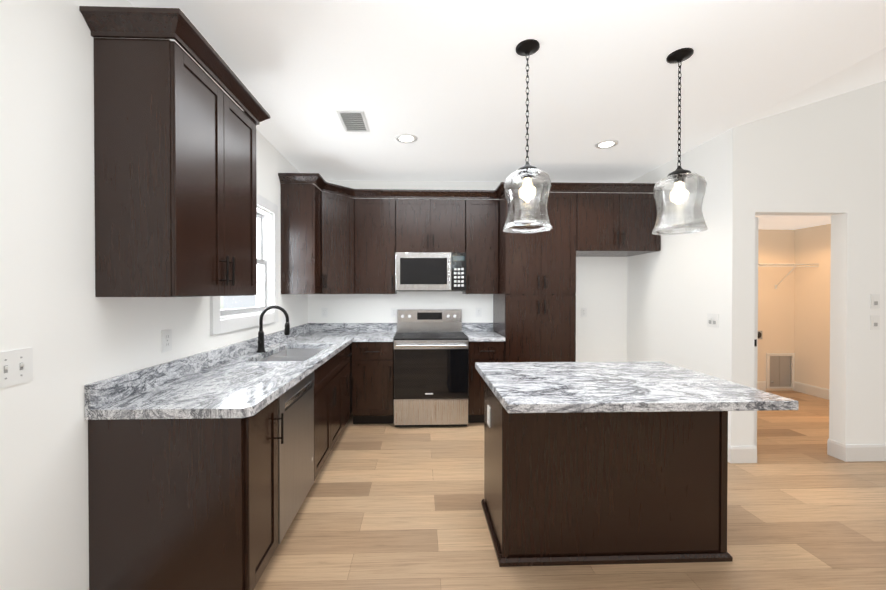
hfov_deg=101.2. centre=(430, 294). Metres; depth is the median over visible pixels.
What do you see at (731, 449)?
baseboard
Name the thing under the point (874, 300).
light switch
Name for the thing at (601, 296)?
wall
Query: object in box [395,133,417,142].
recessed light
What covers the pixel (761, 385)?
baseboard
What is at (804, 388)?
baseboard
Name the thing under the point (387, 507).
floor
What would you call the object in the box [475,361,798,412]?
island countertop
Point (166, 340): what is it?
electrical outlet
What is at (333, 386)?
base cabinet
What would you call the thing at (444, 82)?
ceiling
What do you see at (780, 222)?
ceiling
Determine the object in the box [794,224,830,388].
wall
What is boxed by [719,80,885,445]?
wall
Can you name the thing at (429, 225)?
upper cabinet
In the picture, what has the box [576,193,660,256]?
upper cabinet
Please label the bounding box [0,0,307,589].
wall
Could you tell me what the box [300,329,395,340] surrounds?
countertop
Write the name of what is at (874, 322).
light switch
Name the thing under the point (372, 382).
base cabinet
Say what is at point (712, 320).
switch plate
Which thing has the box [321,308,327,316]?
electrical outlet
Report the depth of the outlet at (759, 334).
5.13 m
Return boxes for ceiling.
[128,0,885,182]
[755,215,830,229]
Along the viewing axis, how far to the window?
3.24 m
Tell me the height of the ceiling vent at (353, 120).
0.013 m
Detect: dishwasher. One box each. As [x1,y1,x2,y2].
[284,369,319,535]
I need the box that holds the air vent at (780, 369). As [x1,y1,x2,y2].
[766,353,794,388]
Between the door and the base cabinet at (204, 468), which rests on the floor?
the base cabinet at (204, 468)
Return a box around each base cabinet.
[88,397,283,589]
[268,345,351,419]
[320,373,347,469]
[352,341,393,423]
[468,341,503,422]
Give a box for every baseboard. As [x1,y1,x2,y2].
[728,445,734,462]
[757,381,765,390]
[793,381,828,399]
[838,442,885,461]
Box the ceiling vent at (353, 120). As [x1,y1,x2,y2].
[336,110,369,132]
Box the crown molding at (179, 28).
[79,6,655,198]
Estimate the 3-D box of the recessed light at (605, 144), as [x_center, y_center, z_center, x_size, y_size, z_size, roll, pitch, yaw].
[1.589,-1.360,3.290,0.196,0.010,0.196,0,0,-2]
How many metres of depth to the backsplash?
1.93 m
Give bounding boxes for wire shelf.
[758,264,818,288]
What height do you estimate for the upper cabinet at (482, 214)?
1.064 m
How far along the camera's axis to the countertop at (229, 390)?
1.67 m
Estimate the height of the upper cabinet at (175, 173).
1.065 m
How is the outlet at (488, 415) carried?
attached to the kitchen island
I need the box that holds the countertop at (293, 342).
[272,337,351,348]
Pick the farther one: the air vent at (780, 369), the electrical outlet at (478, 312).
the air vent at (780, 369)
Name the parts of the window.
window sash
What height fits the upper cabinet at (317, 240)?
1.065 m
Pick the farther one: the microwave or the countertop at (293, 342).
the microwave
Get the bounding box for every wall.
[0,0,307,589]
[308,180,626,361]
[627,134,720,377]
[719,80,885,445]
[757,229,794,390]
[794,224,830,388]
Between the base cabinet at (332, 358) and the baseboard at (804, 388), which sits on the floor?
the base cabinet at (332, 358)
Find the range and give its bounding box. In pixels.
[394,309,467,426]
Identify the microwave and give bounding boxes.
[396,252,465,290]
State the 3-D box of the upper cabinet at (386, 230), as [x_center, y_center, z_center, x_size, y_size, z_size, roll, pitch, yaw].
[-0.596,-0.545,4.206,0.519,1.064,0.325,0,0,-2]
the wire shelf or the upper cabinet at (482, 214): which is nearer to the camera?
the upper cabinet at (482, 214)
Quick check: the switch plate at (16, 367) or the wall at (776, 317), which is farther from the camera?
the wall at (776, 317)
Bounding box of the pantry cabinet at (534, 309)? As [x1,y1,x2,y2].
[493,192,575,361]
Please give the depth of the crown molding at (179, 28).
1.79 m
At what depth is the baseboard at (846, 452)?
3.00 m
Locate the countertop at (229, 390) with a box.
[85,361,319,420]
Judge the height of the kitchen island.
0.927 m
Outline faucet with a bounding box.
[256,305,289,352]
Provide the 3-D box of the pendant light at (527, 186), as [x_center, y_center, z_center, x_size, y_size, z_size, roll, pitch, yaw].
[0.529,-0.858,1.991,0.262,0.995,0.262,0,0,-2]
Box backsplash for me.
[84,323,311,408]
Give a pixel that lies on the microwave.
(430, 271)
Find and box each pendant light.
[503,39,551,232]
[652,48,707,234]
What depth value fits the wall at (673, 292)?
3.52 m
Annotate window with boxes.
[210,193,278,334]
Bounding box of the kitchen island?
[475,361,798,566]
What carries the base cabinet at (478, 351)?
on the floor
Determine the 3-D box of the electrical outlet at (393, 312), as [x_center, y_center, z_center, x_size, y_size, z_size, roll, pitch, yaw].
[-0.448,0.211,4.377,0.072,0.115,0.008,0,0,-2]
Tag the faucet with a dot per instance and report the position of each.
(261, 349)
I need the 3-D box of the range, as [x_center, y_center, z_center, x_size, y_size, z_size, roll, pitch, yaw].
[-0.006,0.769,4.013,0.766,1.190,0.731,0,0,-2]
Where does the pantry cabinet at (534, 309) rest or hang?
on the floor
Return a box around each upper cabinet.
[94,38,256,296]
[280,184,354,293]
[355,198,402,293]
[403,199,466,253]
[462,199,497,293]
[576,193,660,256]
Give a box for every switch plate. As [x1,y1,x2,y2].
[0,348,32,387]
[707,313,718,327]
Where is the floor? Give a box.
[254,390,885,589]
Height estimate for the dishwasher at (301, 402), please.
0.885 m
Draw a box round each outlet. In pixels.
[161,329,171,351]
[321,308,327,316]
[391,308,396,316]
[476,308,481,316]
[487,405,489,427]
[581,307,586,316]
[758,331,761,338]
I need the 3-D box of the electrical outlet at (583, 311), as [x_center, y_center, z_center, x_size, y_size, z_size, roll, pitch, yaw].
[1.871,0.211,4.448,0.072,0.115,0.008,0,0,-2]
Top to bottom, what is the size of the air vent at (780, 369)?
0.495 m
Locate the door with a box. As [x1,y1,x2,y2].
[754,217,758,447]
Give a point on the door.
(756, 325)
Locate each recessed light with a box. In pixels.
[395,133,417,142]
[595,140,618,148]
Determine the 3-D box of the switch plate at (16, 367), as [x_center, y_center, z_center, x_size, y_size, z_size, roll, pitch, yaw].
[-1.368,0.239,1.171,0.018,0.115,0.165,0,0,-2]
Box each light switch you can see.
[870,294,879,307]
[870,315,879,329]

